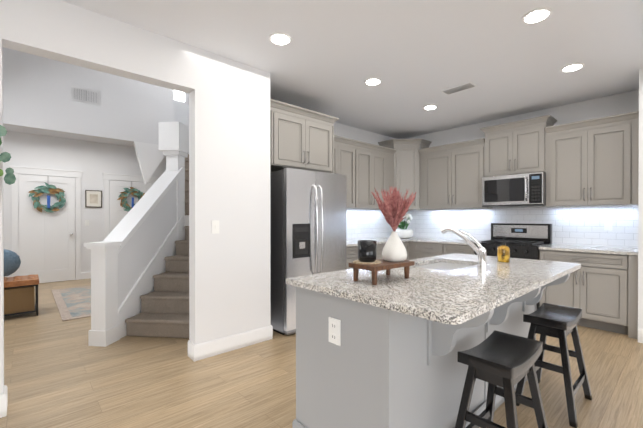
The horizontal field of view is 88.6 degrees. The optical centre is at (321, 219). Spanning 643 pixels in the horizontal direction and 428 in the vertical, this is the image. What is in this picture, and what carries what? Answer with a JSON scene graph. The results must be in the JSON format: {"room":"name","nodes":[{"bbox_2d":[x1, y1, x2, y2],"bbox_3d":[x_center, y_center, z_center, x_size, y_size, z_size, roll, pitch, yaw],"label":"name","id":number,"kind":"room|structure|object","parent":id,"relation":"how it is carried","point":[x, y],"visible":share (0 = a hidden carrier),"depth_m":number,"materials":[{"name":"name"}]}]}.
{"room":"kitchen","nodes":[
{"label":"kitchen","id":0,"kind":"room"},
{"bbox_2d":[3,47,173,183],"bbox_3d":[-5.801,-2.515,5.240,6.570,3.520,0.144,0,0,-42],"label":"wall","id":1,"kind":"structure","parent":0,"point":[37,92],"depth_m":6.30,"materials":[{"name":"white paint"}]},
{"bbox_2d":[72,86,99,104],"bbox_3d":[-4.500,-2.374,6.307,0.450,0.270,0.017,0,0,-42],"label":"air vent","id":2,"kind":"object","parent":1,"relation":"in","point":[80,94],"visible":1,"depth_m":6.30,"materials":[{"name":"white metal"}]},
{"bbox_2d":[3,93,188,282],"bbox_3d":[-4.928,-1.532,6.839,10.000,5.500,0.140,0,0,-42],"label":"wall","id":3,"kind":"structure","parent":0,"point":[92,161],"depth_m":6.78,"materials":[{"name":"white paint"}]},
{"bbox_2d":[9,165,81,282],"bbox_3d":[-5.274,0.113,6.364,1.084,2.215,0.114,0,0,-42],"label":"door","id":4,"kind":"structure","parent":3,"relation":"in","point":[46,247],"depth_m":6.37,"materials":[{"name":"white wood"}]},
{"bbox_2d":[28,176,65,212],"bbox_3d":[-5.274,-0.492,6.345,0.566,0.714,0.136,0,0,-42],"label":"wreath","id":5,"kind":"object","parent":4,"relation":"attached to","point":[38,192],"visible":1,"depth_m":6.32,"materials":[{"name":"green plant"}]},
{"bbox_2d":[81,272,90,278],"bbox_3d":[-4.779,1.148,6.881,0.380,0.140,0.016,0,0,-42],"label":"baseboard","id":6,"kind":"structure","parent":3,"relation":"attached to","point":[85,275],"depth_m":6.79,"materials":[{"name":"white wood"}]},
{"bbox_2d":[85,190,101,207],"bbox_3d":[-4.758,-0.437,6.886,0.290,0.360,0.023,0,0,-42],"label":"picture frame","id":7,"kind":"object","parent":3,"relation":"attached to","point":[93,198],"visible":0.98,"depth_m":6.87,"materials":[{"name":"brown metal"}]},
{"bbox_2d":[102,173,157,238],"bbox_3d":[-4.210,0.108,7.320,1.084,2.215,0.114,0,0,-42],"label":"door","id":8,"kind":"structure","parent":3,"relation":"in","point":[115,213],"depth_m":7.15,"materials":[{"name":"white wood"}]},
{"bbox_2d":[117,181,144,211],"bbox_3d":[-4.211,-0.513,7.301,0.566,0.679,0.136,0,0,-42],"label":"wreath","id":9,"kind":"object","parent":8,"relation":"attached to","point":[139,194],"visible":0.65,"depth_m":7.23,"materials":[{"name":"green plant"}]},
{"bbox_2d":[174,90,184,101],"bbox_3d":[-3.486,-3.057,8.026,0.300,0.300,0.011,0,0,-42],"label":"window","id":10,"kind":"structure","parent":3,"relation":"in","point":[179,96],"depth_m":8.04,"materials":[{"name":"white"}]},
{"bbox_2d":[0,0,270,394],"bbox_3d":[-3.016,-1.508,1.703,5.975,5.500,0.795,0,0,-42],"label":"wall","id":11,"kind":"structure","parent":0,"point":[229,181],"depth_m":2.97,"materials":[{"name":"white paint"}]},
{"bbox_2d":[0,389,7,417],"bbox_3d":[-3.486,1.176,0.759,3.996,0.140,0.036,0,0,-42],"label":"baseboard","id":12,"kind":"structure","parent":11,"relation":"attached to","point":[3,397],"depth_m":2.08,"materials":[{"name":"white wood"}]},
{"bbox_2d":[0,125,15,184],"bbox_3d":[-2.206,-0.409,1.777,0.822,0.862,0.183,0,0,-42],"label":"plant","id":13,"kind":"object","parent":11,"relation":"attached to","point":[9,178],"visible":1,"depth_m":2.02,"materials":[{"name":"plant"}]},
{"bbox_2d":[212,220,218,233],"bbox_3d":[-0.966,0.066,3.009,0.070,0.120,0.013,0,0,-42],"label":"light switch","id":14,"kind":"object","parent":11,"relation":"attached to","point":[215,226],"visible":1,"depth_m":3.01,"materials":[{"name":"white plastic"}]},
{"bbox_2d":[191,325,272,361],"bbox_3d":[-0.819,1.165,3.158,0.812,0.140,0.036,0,0,-42],"label":"baseboard","id":15,"kind":"structure","parent":11,"relation":"attached to","point":[203,350],"depth_m":3.10,"materials":[{"name":"white wood"}]},
{"bbox_2d":[0,278,642,427],"bbox_3d":[-0.839,1.286,2.903,11.200,0.100,14.200,0,0,-42],"label":"floor","id":16,"kind":"structure","parent":0,"point":[59,372],"depth_m":2.52,"materials":[{"name":"brown wood"}]},
{"bbox_2d":[4,274,38,315],"bbox_3d":[-4.240,0.988,3.999,1.230,0.487,0.480,0,0,-42],"label":"bench","id":17,"kind":"object","parent":16,"relation":"on","point":[20,294],"visible":0.96,"depth_m":4.15,"materials":[{"name":"brown wood"}]},
{"bbox_2d":[4,249,20,275],"bbox_3d":[-4.078,0.550,4.184,0.390,0.360,0.220,0,0,-42],"label":"pillow","id":18,"kind":"object","parent":17,"relation":"on","point":[12,261],"visible":0.69,"depth_m":4.20,"materials":[{"name":"blue fabric"}]},
{"bbox_2d":[51,286,90,320],"bbox_3d":[-3.544,1.220,5.178,0.980,0.010,2.300,0,0,-42],"label":"rug","id":19,"kind":"object","parent":16,"relation":"on","point":[73,303],"visible":0.43,"depth_m":4.85,"materials":[{"name":"beige fabric"}]},
{"bbox_2d":[84,121,188,346],"bbox_3d":[-2.111,-0.044,3.965,0.290,2.550,1.575,0,0,6],"label":"stair railing","id":20,"kind":"object","parent":16,"relation":"on","point":[133,249],"depth_m":3.75,"materials":[{"name":"white paint"}]},
{"bbox_2d":[125,154,188,337],"bbox_3d":[-2.060,-0.294,5.076,2.172,3.040,3.615,0,0,-42],"label":"carpeted staircase","id":21,"kind":"structure","parent":16,"relation":"on","point":[164,308],"depth_m":3.70,"materials":[{"name":"beige carpet"}]},
{"bbox_2d":[270,167,345,334],"bbox_3d":[-0.282,0.333,4.045,0.910,1.795,0.920,0,0,-42],"label":"refrigerator","id":22,"kind":"object","parent":16,"relation":"on","point":[307,222],"visible":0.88,"depth_m":3.63,"materials":[{"name":"silver metal"}]},
{"bbox_2d":[346,244,377,268],"bbox_3d":[0.263,0.795,4.776,0.847,0.866,0.622,0,0,-42],"label":"base cabinet","id":23,"kind":"object","parent":16,"relation":"on","point":[352,254],"depth_m":4.49,"materials":[{"name":"grey wood"}]},
{"bbox_2d":[346,237,418,246],"bbox_3d":[0.834,0.341,5.270,2.358,0.032,0.649,0,0,-42],"label":"countertop","id":24,"kind":"structure","parent":23,"relation":"on","point":[349,243],"depth_m":5.19,"materials":[{"name":"stone"}]},
{"bbox_2d":[396,214,412,238],"bbox_3d":[1.415,0.106,5.762,0.404,0.432,0.373,0,0,-42],"label":"flower bowl","id":25,"kind":"object","parent":24,"relation":"on","point":[403,232],"visible":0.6,"depth_m":5.64,"materials":[{"name":"white ceramic"}]},
{"bbox_2d":[378,244,384,258],"bbox_3d":[0.722,0.793,5.189,0.654,0.866,0.622,0,0,-42],"label":"base cabinet","id":26,"kind":"object","parent":16,"relation":"on","point":[380,246],"depth_m":4.91,"materials":[{"name":"grey wood"}]},
{"bbox_2d":[402,242,408,259],"bbox_3d":[1.052,0.791,5.486,0.503,0.866,0.622,0,0,-42],"label":"base cabinet","id":27,"kind":"object","parent":16,"relation":"on","point":[406,244],"depth_m":5.38,"materials":[{"name":"grey wood"}]},
{"bbox_2d":[408,242,415,259],"bbox_3d":[1.518,0.790,5.809,0.622,0.866,0.765,0,0,-42],"label":"base cabinet","id":28,"kind":"object","parent":16,"relation":"on","point":[412,245],"depth_m":5.40,"materials":[{"name":"grey wood"}]},
{"bbox_2d":[290,261,569,427],"bbox_3d":[0.914,0.805,2.223,2.062,0.869,0.936,0,0,-42],"label":"kitchen island","id":29,"kind":"object","parent":16,"relation":"on","point":[383,353],"depth_m":1.62,"materials":[{"name":"grey wood"}]},
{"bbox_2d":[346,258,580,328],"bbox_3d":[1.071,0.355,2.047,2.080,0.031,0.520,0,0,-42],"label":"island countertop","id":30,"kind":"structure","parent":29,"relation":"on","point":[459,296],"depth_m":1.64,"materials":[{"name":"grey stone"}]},
{"bbox_2d":[349,259,414,284],"bbox_3d":[0.346,0.290,1.880,0.380,0.099,0.210,0,0,-42],"label":"tray","id":31,"kind":"object","parent":30,"relation":"on","point":[387,266],"visible":0.96,"depth_m":1.81,"materials":[{"name":"brown wood"}]},
{"bbox_2d":[353,260,380,263],"bbox_3d":[0.256,0.237,1.853,0.156,0.006,0.156,0,0,-42],"label":"coaster","id":32,"kind":"object","parent":31,"relation":"on","point":[360,262],"visible":0.79,"depth_m":1.81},
{"bbox_2d":[358,240,376,261],"bbox_3d":[0.256,0.175,1.853,0.106,0.115,0.106,0,0,-42],"label":"cup","id":33,"kind":"object","parent":32,"relation":"on","point":[367,250],"visible":1,"depth_m":1.81,"materials":[{"name":"black ceramic"}]},
{"bbox_2d":[372,186,416,261],"bbox_3d":[0.426,0.018,1.930,0.255,0.442,0.250,0,0,-42],"label":"vase","id":34,"kind":"object","parent":31,"relation":"on","point":[393,207],"visible":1,"depth_m":1.90,"materials":[{"name":"white ceramic"}]},
{"bbox_2d":[441,226,486,266],"bbox_3d":[1.044,0.192,2.455,0.182,0.290,0.320,0,0,-42],"label":"chrome faucet","id":35,"kind":"object","parent":30,"relation":"on","point":[481,251],"visible":1,"depth_m":2.40,"materials":[{"name":"white metal"}]},
{"bbox_2d":[496,236,509,262],"bbox_3d":[1.452,0.234,2.640,0.088,0.205,0.099,0,0,-42],"label":"soap dispenser","id":36,"kind":"object","parent":30,"relation":"on","point":[503,252],"visible":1,"depth_m":2.61,"materials":[{"name":"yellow glass"}]},
{"bbox_2d":[416,242,474,258],"bbox_3d":[2.060,0.793,5.207,0.622,0.866,0.988,0,0,-42],"label":"base cabinet","id":37,"kind":"object","parent":16,"relation":"on","point":[417,250],"depth_m":5.05,"materials":[{"name":"grey wood"}]},
{"bbox_2d":[410,238,480,244],"bbox_3d":[2.038,0.342,5.212,0.645,0.032,1.024,0,0,-42],"label":"countertop","id":38,"kind":"structure","parent":37,"relation":"on","point":[427,240],"depth_m":5.19,"materials":[{"name":"stone"}]},
{"bbox_2d":[455,330,547,427],"bbox_3d":[0.892,0.934,1.635,0.485,0.615,0.345,0,0,-42],"label":"bar stool","id":39,"kind":"object","parent":16,"relation":"on","point":[495,359],"visible":1,"depth_m":1.59,"materials":[{"name":"black wood"}]},
{"bbox_2d":[474,223,551,309],"bbox_3d":[2.609,0.641,4.517,0.706,1.175,0.764,0,0,-42],"label":"range","id":40,"kind":"object","parent":16,"relation":"on","point":[524,241],"visible":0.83,"depth_m":4.49,"materials":[{"name":"black metal"}]},
{"bbox_2d":[515,303,591,427],"bbox_3d":[1.580,0.932,2.246,0.485,0.615,0.345,0,0,-42],"label":"bar stool","id":41,"kind":"object","parent":16,"relation":"on","point":[545,320],"visible":0.88,"depth_m":2.17,"materials":[{"name":"black wood"}]},
{"bbox_2d":[539,249,637,338],"bbox_3d":[3.189,0.798,3.923,0.660,0.866,0.888,0,0,-42],"label":"base cabinet","id":42,"kind":"object","parent":16,"relation":"on","point":[600,290],"visible":0.83,"depth_m":3.63,"materials":[{"name":"grey wood"}]},
{"bbox_2d":[539,244,637,254],"bbox_3d":[3.196,0.347,3.925,0.645,0.032,0.886,0,0,-42],"label":"countertop","id":43,"kind":"structure","parent":42,"relation":"on","point":[590,249],"depth_m":3.81,"materials":[{"name":"stone"}]},
{"bbox_2d":[3,0,642,146],"bbox_3d":[-0.749,-2.936,2.186,10.000,2.850,12.640,0,0,-42],"label":"ceiling","id":44,"kind":"structure","parent":0,"point":[415,56],"depth_m":2.95,"materials":[{"name":"white paint"}]},
{"bbox_2d":[269,32,291,45],"bbox_3d":[-0.343,-1.509,2.758,0.195,0.008,0.195,0,0,3],"label":"recessed light","id":45,"kind":"object","parent":44,"relation":"in","point":[280,39],"depth_m":2.75,"materials":[{"name":"white"}]},
{"bbox_2d":[364,78,381,85],"bbox_3d":[0.566,-1.512,3.616,0.195,0.008,0.195,0,0,3],"label":"recessed light","id":46,"kind":"object","parent":44,"relation":"in","point":[371,81],"depth_m":3.60,"materials":[{"name":"white"}]},
{"bbox_2d":[423,105,437,109],"bbox_3d":[1.467,-1.516,4.454,0.195,0.008,0.195,0,0,3],"label":"recessed light","id":47,"kind":"object","parent":44,"relation":"in","point":[429,107],"depth_m":4.44,"materials":[{"name":"white"}]},
{"bbox_2d":[440,82,476,94],"bbox_3d":[1.581,-1.511,3.803,0.160,0.012,0.360,0,0,-42],"label":"ceiling vent","id":48,"kind":"object","parent":44,"relation":"in","point":[462,87],"visible":0.98,"depth_m":3.78,"materials":[{"name":"white metal"}]},
{"bbox_2d":[521,7,552,23],"bbox_3d":[1.594,-1.507,2.443,0.195,0.008,0.195,0,0,3],"label":"recessed light","id":49,"kind":"object","parent":44,"relation":"in","point":[538,15],"depth_m":2.43,"materials":[{"name":"white"}]},
{"bbox_2d":[560,63,584,71],"bbox_3d":[2.496,-1.511,3.280,0.195,0.008,0.195,0,0,3],"label":"recessed light","id":50,"kind":"object","parent":44,"relation":"in","point":[576,66],"depth_m":3.26,"materials":[{"name":"white"}]},
{"bbox_2d":[333,122,394,237],"bbox_3d":[0.222,-1.525,5.244,3.575,5.500,0.140,0,0,-42],"label":"wall","id":51,"kind":"structure","parent":0,"point":[349,132],"depth_m":5.51,"materials":[{"name":"white paint"}]},
{"bbox_2d":[270,99,338,172],"bbox_3d":[-0.393,-0.956,4.139,1.060,0.703,0.680,0,0,-42],"label":"upper cabinet","id":52,"kind":"object","parent":51,"relation":"attached to","point":[301,138],"visible":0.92,"depth_m":3.87,"materials":[{"name":"grey wood"}]},
{"bbox_2d":[333,135,360,208],"bbox_3d":[0.152,-0.682,4.867,0.822,1.018,0.327,0,0,-42],"label":"upper cabinet","id":53,"kind":"object","parent":51,"relation":"attached to","point":[347,152],"depth_m":4.91,"materials":[{"name":"grey wood"}]},
{"bbox_2d":[346,209,399,239],"bbox_3d":[0.620,0.074,5.508,2.340,0.499,0.008,0,0,-42],"label":"tile backsplash","id":54,"kind":"structure","parent":51,"relation":"attached to","point":[360,223],"depth_m":5.64,"materials":[{"name":"white tile"}]},
{"bbox_2d":[361,143,388,209],"bbox_3d":[0.665,-0.684,5.329,0.827,1.018,0.327,0,0,-42],"label":"upper cabinet","id":55,"kind":"object","parent":51,"relation":"attached to","point":[366,169],"depth_m":5.26,"materials":[{"name":"grey wood"}]},
{"bbox_2d":[389,148,396,192],"bbox_3d":[1.036,-0.685,5.662,0.304,1.018,0.327,0,0,-42],"label":"upper cabinet","id":56,"kind":"object","parent":51,"relation":"attached to","point":[391,151],"depth_m":5.61,"materials":[{"name":"grey wood"}]},
{"bbox_2d":[378,139,431,209],"bbox_3d":[1.470,-0.776,5.825,0.663,1.198,0.665,0,0,-42],"label":"upper cabinet","id":57,"kind":"object","parent":51,"relation":"attached to","point":[407,165],"visible":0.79,"depth_m":5.64,"materials":[{"name":"grey wood"}]},
{"bbox_2d":[405,90,638,246],"bbox_3d":[2.666,-0.224,5.101,0.140,2.900,3.350,0,0,-42],"label":"wall","id":58,"kind":"structure","parent":0,"point":[620,103],"depth_m":4.39,"materials":[{"name":"white paint"}]},
{"bbox_2d":[422,139,492,209],"bbox_3d":[2.169,-0.684,5.299,0.327,1.018,0.988,0,0,-42],"label":"upper cabinet","id":59,"kind":"object","parent":58,"relation":"attached to","point":[452,174],"depth_m":5.16,"materials":[{"name":"grey wood"}]},
{"bbox_2d":[480,115,556,176],"bbox_3d":[2.741,-0.978,4.634,0.364,0.723,0.870,0,0,-42],"label":"upper cabinet","id":60,"kind":"object","parent":58,"relation":"attached to","point":[515,147],"visible":0.92,"depth_m":4.50,"materials":[{"name":"grey wood"}]},
{"bbox_2d":[482,172,545,206],"bbox_3d":[2.700,-0.399,4.599,0.456,0.425,0.756,0,0,-42],"label":"microwave oven","id":61,"kind":"object","parent":60,"relation":"attached to","point":[523,190],"visible":0.98,"depth_m":4.44,"materials":[{"name":"silver metal"}]},
{"bbox_2d":[402,205,637,247],"bbox_3d":[2.611,0.077,5.053,0.008,0.499,3.348,0,0,-42],"label":"tile backsplash","id":62,"kind":"structure","parent":58,"relation":"attached to","point":[583,226],"depth_m":4.44,"materials":[{"name":"white tile"}]},
{"bbox_2d":[604,221,611,230],"bbox_3d":[3.510,0.073,4.039,0.008,0.115,0.072,0,0,-42],"label":"outlet","id":63,"kind":"object","parent":62,"relation":"attached to","point":[608,225],"visible":1,"depth_m":4.03,"materials":[{"name":"white plastic"}]},
{"bbox_2d":[545,111,638,206],"bbox_3d":[3.310,-0.678,4.030,0.327,1.018,0.896,0,0,-42],"label":"upper cabinet","id":64,"kind":"object","parent":58,"relation":"attached to","point":[593,162],"depth_m":3.89,"materials":[{"name":"grey wood"}]},
{"bbox_2d":[638,68,642,328],"bbox_3d":[5.030,-0.210,1.934,0.860,2.900,4.520,0,0,-42],"label":"wall","id":65,"kind":"structure","parent":0,"point":[640,256],"depth_m":3.31,"materials":[{"name":"white paint"}]},
{"bbox_2d":[638,328,642,342],"bbox_3d":[4.704,1.172,1.648,0.016,0.140,4.520,0,0,-42],"label":"baseboard","id":66,"kind":"structure","parent":65,"relation":"attached to","point":[640,331],"depth_m":3.31,"materials":[{"name":"white wood"}]}
]}

